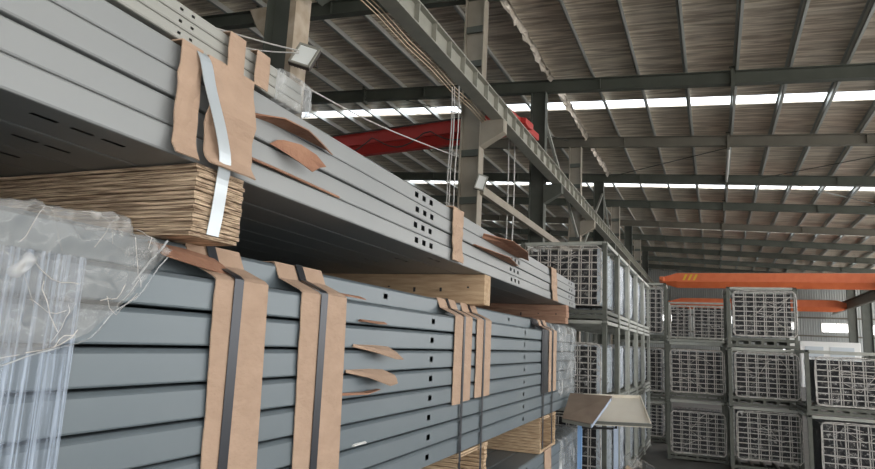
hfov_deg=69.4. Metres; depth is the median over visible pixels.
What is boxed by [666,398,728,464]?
rack
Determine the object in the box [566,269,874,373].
wall
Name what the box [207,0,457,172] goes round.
purlin
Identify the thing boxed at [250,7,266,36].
sheet
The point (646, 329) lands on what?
rack
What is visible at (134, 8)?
channel
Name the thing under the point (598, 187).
column
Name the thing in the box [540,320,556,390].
protector
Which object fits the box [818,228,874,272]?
purlin
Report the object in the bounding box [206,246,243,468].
strap
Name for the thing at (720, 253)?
roof beam
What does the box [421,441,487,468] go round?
block
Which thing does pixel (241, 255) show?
channel
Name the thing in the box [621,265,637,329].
rack
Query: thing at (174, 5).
channel
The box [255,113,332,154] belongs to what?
flap
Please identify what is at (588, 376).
bundle
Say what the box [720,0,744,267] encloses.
purlin
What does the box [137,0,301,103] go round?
channel
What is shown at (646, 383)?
rack
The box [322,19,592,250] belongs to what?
purlin
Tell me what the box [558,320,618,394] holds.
rack
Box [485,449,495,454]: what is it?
channel
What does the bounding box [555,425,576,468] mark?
plastic wrap
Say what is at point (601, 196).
diagonal brace
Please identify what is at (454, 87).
hanging cord
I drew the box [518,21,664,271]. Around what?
purlin
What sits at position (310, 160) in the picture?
flap
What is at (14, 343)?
channel
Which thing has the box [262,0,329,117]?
column
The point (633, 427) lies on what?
bundle
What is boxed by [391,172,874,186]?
roof beam
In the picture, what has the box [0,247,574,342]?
channel
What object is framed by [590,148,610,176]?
strip
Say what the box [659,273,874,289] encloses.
crane
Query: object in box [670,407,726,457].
bundle
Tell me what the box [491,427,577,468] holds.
channel
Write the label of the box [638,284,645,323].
bundle
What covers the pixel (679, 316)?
bundle
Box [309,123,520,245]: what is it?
purlin
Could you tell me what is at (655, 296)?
bundle
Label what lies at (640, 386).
rack
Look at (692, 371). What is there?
bundle
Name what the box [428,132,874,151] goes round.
roof beam
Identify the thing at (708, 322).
bundle
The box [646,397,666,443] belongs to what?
rack
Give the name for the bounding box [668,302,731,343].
rack
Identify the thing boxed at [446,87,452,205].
hanging cord
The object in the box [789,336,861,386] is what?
machine
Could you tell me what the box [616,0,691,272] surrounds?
purlin
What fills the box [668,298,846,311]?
crane
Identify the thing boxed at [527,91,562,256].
column
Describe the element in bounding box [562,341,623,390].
bundle
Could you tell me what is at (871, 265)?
purlin
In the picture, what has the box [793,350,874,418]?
rack
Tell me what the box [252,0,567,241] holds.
purlin
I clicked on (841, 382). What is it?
bundle
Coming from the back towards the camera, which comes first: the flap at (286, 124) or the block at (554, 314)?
the block at (554, 314)
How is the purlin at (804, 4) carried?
attached to the ceiling
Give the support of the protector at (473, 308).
attached to the channel at (76, 240)
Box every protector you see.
[171,38,203,160]
[185,243,234,468]
[203,55,255,179]
[215,247,268,468]
[223,31,245,74]
[251,50,269,91]
[264,261,320,468]
[293,265,346,468]
[431,297,463,404]
[445,299,472,400]
[447,206,463,263]
[455,302,483,397]
[470,305,491,395]
[525,317,547,393]
[536,319,551,391]
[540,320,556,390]
[544,447,550,468]
[548,267,557,301]
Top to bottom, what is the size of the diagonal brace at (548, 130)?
3.080 m
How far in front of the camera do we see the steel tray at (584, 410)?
6.73 m
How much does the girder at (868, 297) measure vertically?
0.800 m
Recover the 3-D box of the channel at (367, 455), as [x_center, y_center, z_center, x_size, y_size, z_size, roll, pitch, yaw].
[-0.018,1.137,3.702,0.203,0.094,8.550,-1,-10,22]
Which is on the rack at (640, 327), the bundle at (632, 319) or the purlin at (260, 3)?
the bundle at (632, 319)
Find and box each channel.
[0,0,574,295]
[0,15,574,301]
[0,52,575,308]
[0,119,543,303]
[0,143,526,303]
[0,162,510,303]
[0,205,564,333]
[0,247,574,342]
[0,296,538,340]
[0,297,573,350]
[0,343,573,392]
[0,360,573,443]
[0,369,573,468]
[14,343,520,350]
[48,0,574,288]
[105,0,300,113]
[131,378,573,468]
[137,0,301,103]
[158,0,302,94]
[215,246,353,273]
[235,237,491,302]
[239,253,325,272]
[278,386,573,468]
[365,396,568,468]
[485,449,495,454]
[486,427,560,468]
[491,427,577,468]
[535,438,576,468]
[551,446,576,468]
[562,455,576,468]
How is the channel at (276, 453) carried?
on the channel at (367, 455)
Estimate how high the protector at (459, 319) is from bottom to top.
0.630 m
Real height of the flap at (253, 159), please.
0.019 m
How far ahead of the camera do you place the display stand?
6.85 m
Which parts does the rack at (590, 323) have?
frame, post, post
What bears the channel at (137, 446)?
on the channel at (276, 453)
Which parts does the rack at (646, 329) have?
post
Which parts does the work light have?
glass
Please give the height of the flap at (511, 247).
0.039 m
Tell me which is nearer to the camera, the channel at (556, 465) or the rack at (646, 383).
the channel at (556, 465)
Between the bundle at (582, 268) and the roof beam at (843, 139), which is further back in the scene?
the roof beam at (843, 139)
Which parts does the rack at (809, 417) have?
post, post, frame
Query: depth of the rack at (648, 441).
13.22 m
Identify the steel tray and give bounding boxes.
[562,393,611,427]
[583,393,651,427]
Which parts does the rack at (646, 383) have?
frame, frame, post, post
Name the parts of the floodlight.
glass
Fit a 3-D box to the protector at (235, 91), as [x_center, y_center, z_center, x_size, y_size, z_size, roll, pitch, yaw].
[-0.705,-0.346,1.932,0.254,0.331,0.214,-1,-10,22]
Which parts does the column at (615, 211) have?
batten plate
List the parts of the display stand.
leg, frame, leg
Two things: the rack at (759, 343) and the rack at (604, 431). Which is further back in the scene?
the rack at (759, 343)
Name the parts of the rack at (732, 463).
post, post, frame, frame, post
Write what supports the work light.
attached to the column at (475, 135)
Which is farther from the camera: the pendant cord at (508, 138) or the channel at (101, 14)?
the pendant cord at (508, 138)
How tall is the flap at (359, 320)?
0.015 m
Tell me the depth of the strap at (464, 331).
3.83 m
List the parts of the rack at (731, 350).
post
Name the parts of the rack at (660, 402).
frame, frame, post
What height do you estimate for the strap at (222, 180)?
0.530 m
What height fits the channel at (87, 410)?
0.094 m
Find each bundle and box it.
[526,245,612,309]
[555,410,611,468]
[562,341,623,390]
[565,342,611,393]
[575,259,623,314]
[578,343,632,386]
[591,270,632,318]
[612,426,624,468]
[622,346,663,391]
[623,427,632,464]
[630,278,639,321]
[630,346,645,380]
[632,347,639,383]
[633,427,639,453]
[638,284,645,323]
[640,393,646,444]
[645,287,663,332]
[646,402,664,436]
[669,305,690,337]
[670,349,725,395]
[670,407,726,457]
[693,305,723,339]
[730,290,797,337]
[733,351,800,400]
[735,409,803,465]
[809,356,874,409]
[812,419,874,468]
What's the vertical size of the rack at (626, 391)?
1.130 m
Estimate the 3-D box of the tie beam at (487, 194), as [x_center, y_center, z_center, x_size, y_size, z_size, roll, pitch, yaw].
[3.472,0.019,20.412,0.121,0.200,12.400,-1,-10,23]
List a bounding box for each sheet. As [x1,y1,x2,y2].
[1,202,168,365]
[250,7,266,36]
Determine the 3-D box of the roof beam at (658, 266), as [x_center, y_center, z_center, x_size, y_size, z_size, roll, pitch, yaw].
[20.388,3.158,65.814,53.001,4.226,0.320,-1,-10,23]
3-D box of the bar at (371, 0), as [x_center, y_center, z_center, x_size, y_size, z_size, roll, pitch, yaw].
[-2.214,-4.176,7.187,0.020,0.057,19.801,-1,-10,23]
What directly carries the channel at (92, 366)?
on the channel at (87, 410)
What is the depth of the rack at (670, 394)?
11.87 m
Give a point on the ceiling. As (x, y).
(829, 26)
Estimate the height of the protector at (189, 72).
0.332 m
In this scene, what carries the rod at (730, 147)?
attached to the roof beam at (843, 139)
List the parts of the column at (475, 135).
batten plate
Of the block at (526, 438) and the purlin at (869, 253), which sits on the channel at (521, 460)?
the block at (526, 438)
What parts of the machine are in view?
panel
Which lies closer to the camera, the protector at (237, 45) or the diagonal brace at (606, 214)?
the protector at (237, 45)
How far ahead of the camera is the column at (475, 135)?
15.11 m
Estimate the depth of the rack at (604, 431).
7.91 m
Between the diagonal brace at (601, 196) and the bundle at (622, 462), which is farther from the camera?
the diagonal brace at (601, 196)
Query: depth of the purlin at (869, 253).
48.07 m
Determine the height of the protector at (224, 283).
0.915 m
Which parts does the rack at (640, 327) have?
post, frame, post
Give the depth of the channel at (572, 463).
7.27 m
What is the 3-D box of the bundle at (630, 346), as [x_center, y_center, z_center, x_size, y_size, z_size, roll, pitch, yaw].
[3.771,2.691,13.178,1.041,0.727,1.092,-1,-10,23]
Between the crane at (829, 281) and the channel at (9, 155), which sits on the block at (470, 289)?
the channel at (9, 155)
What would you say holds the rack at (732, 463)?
on the floor
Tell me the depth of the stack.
1.86 m
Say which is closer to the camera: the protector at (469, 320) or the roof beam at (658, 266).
the protector at (469, 320)
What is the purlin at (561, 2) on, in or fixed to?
attached to the ceiling
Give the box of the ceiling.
[177,0,874,272]
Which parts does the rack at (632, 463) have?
post, frame, post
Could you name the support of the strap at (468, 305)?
attached to the protector at (473, 308)
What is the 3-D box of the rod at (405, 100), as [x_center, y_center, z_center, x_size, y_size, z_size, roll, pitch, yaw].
[1.667,-4.691,25.527,8.630,0.463,0.036,7,-10,-22]
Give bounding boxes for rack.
[520,241,619,324]
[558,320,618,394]
[558,407,618,468]
[564,325,629,394]
[567,328,637,394]
[576,330,644,393]
[580,254,629,327]
[587,332,650,390]
[611,391,645,460]
[612,283,668,340]
[613,339,666,401]
[619,426,628,468]
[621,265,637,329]
[623,427,638,468]
[631,273,644,331]
[638,281,649,333]
[639,388,650,451]
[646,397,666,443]
[666,341,726,402]
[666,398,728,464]
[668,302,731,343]
[671,384,735,438]
[672,350,733,388]
[723,287,799,349]
[725,347,801,410]
[727,402,804,468]
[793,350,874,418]
[796,409,874,468]
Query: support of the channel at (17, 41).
on the channel at (31, 97)
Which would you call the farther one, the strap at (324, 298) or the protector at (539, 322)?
the protector at (539, 322)
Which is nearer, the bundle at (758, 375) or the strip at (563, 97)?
the bundle at (758, 375)
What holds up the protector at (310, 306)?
attached to the channel at (76, 240)
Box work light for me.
[474,174,488,191]
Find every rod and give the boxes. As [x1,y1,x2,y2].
[405,100,568,140]
[611,147,730,176]
[762,156,874,177]
[795,185,873,203]
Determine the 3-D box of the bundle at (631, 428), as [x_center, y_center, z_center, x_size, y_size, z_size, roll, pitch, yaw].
[2.759,3.305,10.804,1.040,0.980,1.097,-1,-10,23]
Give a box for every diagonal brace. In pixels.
[547,123,578,237]
[582,193,602,250]
[604,197,613,258]
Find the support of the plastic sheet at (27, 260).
on the channel at (76, 240)
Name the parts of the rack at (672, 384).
post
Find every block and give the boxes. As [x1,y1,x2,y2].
[322,273,490,305]
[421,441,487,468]
[475,303,568,323]
[486,411,555,453]
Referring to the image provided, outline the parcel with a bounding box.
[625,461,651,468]
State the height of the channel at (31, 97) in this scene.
0.077 m
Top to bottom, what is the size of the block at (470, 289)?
0.206 m
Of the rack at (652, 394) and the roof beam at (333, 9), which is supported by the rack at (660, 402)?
the rack at (652, 394)
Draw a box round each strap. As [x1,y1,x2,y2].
[197,50,230,236]
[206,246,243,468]
[289,264,327,468]
[443,298,465,468]
[468,305,485,468]
[527,317,544,448]
[538,319,553,442]
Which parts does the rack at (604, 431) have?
post, post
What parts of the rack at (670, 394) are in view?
post, post, frame, frame, post, post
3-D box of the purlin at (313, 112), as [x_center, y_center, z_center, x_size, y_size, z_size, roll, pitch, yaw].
[-1.003,-3.458,38.205,0.164,0.220,83.001,-1,-10,23]
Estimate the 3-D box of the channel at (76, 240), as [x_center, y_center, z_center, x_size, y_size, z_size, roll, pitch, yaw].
[-0.098,0.432,3.838,0.203,0.094,8.500,-1,-10,22]
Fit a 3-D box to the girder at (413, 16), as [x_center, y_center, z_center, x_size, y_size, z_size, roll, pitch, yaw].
[9.314,0.441,32.953,0.307,0.560,79.001,-1,-10,23]
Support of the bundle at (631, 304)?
on the rack at (633, 324)
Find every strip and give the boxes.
[500,0,554,81]
[558,94,588,140]
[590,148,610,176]
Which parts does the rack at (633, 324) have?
frame, post, frame, post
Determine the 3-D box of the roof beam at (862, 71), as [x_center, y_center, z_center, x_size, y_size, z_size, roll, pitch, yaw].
[1.353,-5.079,22.305,53.001,4.226,0.320,-1,-10,23]
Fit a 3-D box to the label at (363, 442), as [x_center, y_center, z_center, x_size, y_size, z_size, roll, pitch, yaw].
[-0.327,0.877,2.644,0.019,0.013,0.100,-1,-10,22]
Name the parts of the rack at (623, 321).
frame, frame, post, post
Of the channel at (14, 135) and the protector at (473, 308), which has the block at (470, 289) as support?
the channel at (14, 135)
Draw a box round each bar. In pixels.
[361,0,482,122]
[366,0,484,121]
[371,0,486,119]
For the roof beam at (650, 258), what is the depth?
55.67 m
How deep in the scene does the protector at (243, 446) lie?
1.99 m
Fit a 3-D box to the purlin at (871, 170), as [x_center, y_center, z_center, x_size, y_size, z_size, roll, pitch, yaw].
[19.473,-2.380,29.043,0.173,0.220,83.001,-1,-10,23]
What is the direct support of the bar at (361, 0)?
attached to the column at (287, 22)
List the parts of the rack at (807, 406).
post, post, frame, frame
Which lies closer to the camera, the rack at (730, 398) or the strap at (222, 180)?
the strap at (222, 180)
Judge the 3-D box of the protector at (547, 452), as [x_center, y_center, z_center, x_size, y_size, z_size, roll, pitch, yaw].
[0.941,2.325,6.121,0.262,0.539,0.417,-1,-10,22]
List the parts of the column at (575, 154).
batten plate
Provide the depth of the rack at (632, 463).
10.99 m
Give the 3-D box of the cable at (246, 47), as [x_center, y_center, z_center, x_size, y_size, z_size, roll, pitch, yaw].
[-2.734,-2.647,8.022,1.950,0.437,0.113,6,-10,-20]
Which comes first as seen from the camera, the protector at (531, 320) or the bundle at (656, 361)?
the protector at (531, 320)
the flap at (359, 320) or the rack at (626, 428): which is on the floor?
the rack at (626, 428)
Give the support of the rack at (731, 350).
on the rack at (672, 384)
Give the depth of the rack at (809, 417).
9.27 m
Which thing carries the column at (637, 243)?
on the floor
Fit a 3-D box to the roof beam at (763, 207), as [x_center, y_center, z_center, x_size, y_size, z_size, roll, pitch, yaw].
[8.540,-1.969,38.733,53.001,4.226,0.320,-1,-10,23]
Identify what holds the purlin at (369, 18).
attached to the ceiling
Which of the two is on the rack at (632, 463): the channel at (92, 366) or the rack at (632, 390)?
the rack at (632, 390)
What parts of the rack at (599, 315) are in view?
frame, frame, post, post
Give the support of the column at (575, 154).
on the floor
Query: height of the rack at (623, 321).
1.040 m
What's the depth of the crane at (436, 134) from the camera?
19.02 m
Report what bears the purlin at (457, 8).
attached to the ceiling
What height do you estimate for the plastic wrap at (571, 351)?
0.806 m
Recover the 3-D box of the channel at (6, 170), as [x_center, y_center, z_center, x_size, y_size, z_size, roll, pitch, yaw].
[-0.544,0.152,4.096,0.203,0.077,8.550,-1,-10,22]
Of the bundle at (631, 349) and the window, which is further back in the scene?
the window
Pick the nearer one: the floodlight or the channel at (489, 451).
the channel at (489, 451)
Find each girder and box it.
[377,0,663,300]
[831,290,874,314]
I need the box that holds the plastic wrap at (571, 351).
[550,324,575,393]
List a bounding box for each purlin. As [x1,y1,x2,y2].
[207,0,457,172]
[222,31,554,249]
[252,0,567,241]
[302,105,525,239]
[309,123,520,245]
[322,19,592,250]
[363,15,567,212]
[453,5,651,270]
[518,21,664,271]
[558,0,678,271]
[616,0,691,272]
[675,0,705,272]
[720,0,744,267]
[735,0,810,268]
[751,0,874,269]
[767,99,874,270]
[783,162,874,271]
[800,201,874,272]
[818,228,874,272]
[837,251,874,272]
[864,264,874,268]
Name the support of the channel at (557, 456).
on the channel at (556, 465)
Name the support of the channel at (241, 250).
on the block at (470, 289)
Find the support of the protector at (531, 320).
hanging from the channel at (76, 240)
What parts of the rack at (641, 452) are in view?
frame, post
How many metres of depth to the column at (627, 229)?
43.25 m
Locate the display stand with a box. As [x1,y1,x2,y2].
[577,425,617,468]
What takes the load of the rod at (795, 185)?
attached to the roof beam at (798, 180)
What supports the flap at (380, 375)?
attached to the channel at (92, 366)
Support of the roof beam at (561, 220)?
on the column at (627, 229)
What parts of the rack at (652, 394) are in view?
frame, frame, post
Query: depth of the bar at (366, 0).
11.47 m
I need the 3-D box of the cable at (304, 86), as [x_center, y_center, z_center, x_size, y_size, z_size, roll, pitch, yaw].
[-0.746,-1.969,11.948,0.102,0.891,6.577,-1,-10,21]
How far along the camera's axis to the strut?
27.19 m
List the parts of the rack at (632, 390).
frame, frame, post, post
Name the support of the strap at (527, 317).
attached to the protector at (531, 320)
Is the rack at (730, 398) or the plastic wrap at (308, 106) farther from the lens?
the rack at (730, 398)
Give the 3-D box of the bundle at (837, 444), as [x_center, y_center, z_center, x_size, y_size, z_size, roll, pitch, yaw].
[6.197,3.275,9.488,0.930,0.951,1.117,-1,-10,22]
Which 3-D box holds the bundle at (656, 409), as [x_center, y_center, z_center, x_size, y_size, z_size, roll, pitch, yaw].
[4.633,4.128,14.374,1.043,0.712,1.111,-1,-10,22]
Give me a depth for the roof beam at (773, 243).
46.03 m
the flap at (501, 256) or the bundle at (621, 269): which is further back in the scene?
the bundle at (621, 269)
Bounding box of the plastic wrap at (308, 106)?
[271,73,311,117]
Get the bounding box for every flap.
[148,241,231,275]
[252,157,339,197]
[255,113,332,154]
[269,140,325,171]
[341,293,365,299]
[342,389,379,395]
[345,369,397,385]
[352,344,403,359]
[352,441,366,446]
[358,319,386,324]
[473,244,518,266]
[482,233,528,260]
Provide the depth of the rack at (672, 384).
14.96 m
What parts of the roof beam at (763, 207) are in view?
splice plate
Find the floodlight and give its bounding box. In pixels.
[288,42,320,71]
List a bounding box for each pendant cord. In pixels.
[506,138,509,238]
[511,145,514,240]
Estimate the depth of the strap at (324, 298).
2.36 m
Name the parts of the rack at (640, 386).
post, frame, frame, post, post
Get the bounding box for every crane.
[331,110,538,156]
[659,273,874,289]
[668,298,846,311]
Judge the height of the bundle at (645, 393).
0.991 m
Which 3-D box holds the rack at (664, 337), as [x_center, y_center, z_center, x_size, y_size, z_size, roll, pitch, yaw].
[4.772,1.832,14.802,1.174,1.290,1.224,-1,-10,22]
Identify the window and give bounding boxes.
[656,313,874,357]
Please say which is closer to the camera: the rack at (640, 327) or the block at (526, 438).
the block at (526, 438)
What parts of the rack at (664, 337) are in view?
frame, frame, post, post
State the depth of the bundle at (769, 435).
10.40 m
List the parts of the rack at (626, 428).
post, post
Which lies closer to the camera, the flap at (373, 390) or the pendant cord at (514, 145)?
the flap at (373, 390)
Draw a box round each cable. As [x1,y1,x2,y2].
[216,27,298,51]
[246,47,298,53]
[304,86,458,157]
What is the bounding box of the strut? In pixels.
[725,150,729,181]
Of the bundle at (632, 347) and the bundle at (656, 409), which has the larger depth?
the bundle at (656, 409)
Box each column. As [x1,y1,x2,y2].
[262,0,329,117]
[457,0,506,226]
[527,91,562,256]
[567,146,595,341]
[592,181,615,343]
[611,206,629,343]
[624,226,640,345]
[634,239,640,346]
[642,251,648,349]
[846,290,858,342]
[860,290,874,361]
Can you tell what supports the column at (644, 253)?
on the floor
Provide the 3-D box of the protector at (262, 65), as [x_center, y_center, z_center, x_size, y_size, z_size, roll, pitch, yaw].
[-0.689,-0.539,2.124,0.249,0.123,0.075,-1,-10,22]
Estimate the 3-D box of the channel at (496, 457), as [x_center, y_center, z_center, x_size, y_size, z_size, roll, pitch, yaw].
[0.177,1.855,4.730,0.203,0.094,7.020,-1,-10,22]
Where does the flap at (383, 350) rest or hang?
attached to the channel at (131, 325)
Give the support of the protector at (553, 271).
attached to the channel at (101, 14)
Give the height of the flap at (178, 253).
0.068 m
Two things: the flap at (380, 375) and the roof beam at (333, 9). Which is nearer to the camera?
the flap at (380, 375)
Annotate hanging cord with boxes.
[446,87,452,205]
[448,87,454,205]
[453,86,459,205]
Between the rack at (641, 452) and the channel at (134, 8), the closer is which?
the channel at (134, 8)
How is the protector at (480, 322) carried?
attached to the channel at (76, 240)
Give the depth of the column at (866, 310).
51.78 m
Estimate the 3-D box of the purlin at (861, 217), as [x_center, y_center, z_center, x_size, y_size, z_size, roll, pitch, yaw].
[20.752,-2.313,28.471,0.164,0.220,83.001,-1,-10,23]
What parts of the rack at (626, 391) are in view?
frame, frame, post, post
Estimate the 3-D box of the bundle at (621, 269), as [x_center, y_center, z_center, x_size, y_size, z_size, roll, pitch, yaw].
[2.384,0.857,10.080,1.042,0.811,1.097,-1,-10,23]
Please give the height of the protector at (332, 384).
0.918 m
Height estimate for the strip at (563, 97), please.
0.265 m
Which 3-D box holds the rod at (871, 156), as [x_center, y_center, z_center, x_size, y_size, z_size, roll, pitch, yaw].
[16.736,-2.982,25.369,0.036,0.485,8.702,7,-10,-22]
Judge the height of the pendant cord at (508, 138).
3.620 m
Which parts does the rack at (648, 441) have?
frame, post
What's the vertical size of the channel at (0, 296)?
0.094 m
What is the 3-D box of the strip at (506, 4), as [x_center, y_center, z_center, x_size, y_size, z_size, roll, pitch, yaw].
[2.648,-5.604,18.403,0.262,0.267,5.939,-1,-10,23]
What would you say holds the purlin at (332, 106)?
attached to the roof beam at (862, 71)
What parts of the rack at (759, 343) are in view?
post, post, frame, frame, post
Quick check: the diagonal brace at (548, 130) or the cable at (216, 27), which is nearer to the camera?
the cable at (216, 27)
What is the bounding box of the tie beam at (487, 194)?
[480,187,571,250]
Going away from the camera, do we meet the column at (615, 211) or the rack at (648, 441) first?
the rack at (648, 441)
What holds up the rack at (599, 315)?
on the rack at (590, 323)
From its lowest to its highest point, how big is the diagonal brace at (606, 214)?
3.775 m
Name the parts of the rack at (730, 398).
post, post, frame, frame, post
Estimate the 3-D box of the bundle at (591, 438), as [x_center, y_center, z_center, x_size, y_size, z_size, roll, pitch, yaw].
[1.783,2.877,8.575,1.041,0.993,1.156,-1,-10,23]
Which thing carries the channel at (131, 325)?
on the channel at (92, 366)
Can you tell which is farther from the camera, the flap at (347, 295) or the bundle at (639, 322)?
the bundle at (639, 322)
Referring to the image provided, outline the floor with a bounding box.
[634,370,872,468]
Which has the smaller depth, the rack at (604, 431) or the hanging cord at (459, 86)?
the rack at (604, 431)
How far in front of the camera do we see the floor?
12.77 m
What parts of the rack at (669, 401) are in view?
post, post, frame, frame, post, post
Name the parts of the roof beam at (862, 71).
splice plate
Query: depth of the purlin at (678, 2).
20.72 m
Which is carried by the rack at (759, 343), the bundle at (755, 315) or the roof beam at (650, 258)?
the bundle at (755, 315)
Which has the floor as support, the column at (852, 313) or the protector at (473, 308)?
the column at (852, 313)
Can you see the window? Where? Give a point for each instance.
(821, 323)
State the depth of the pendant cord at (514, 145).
17.25 m
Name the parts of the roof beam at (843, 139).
splice plate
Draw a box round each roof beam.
[201,0,500,29]
[303,63,874,104]
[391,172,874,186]
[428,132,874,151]
[429,195,874,214]
[481,214,874,236]
[482,227,874,251]
[508,239,874,263]
[526,249,874,272]
[641,263,785,272]
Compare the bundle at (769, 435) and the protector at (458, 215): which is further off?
the bundle at (769, 435)
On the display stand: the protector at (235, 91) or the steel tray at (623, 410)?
the steel tray at (623, 410)
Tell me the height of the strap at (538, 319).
1.210 m
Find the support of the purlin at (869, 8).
attached to the ceiling
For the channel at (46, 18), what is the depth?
1.66 m
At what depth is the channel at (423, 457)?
3.85 m
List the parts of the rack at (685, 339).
post, post, frame, frame, post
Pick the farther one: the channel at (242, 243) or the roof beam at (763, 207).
the roof beam at (763, 207)
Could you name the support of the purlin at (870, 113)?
attached to the ceiling

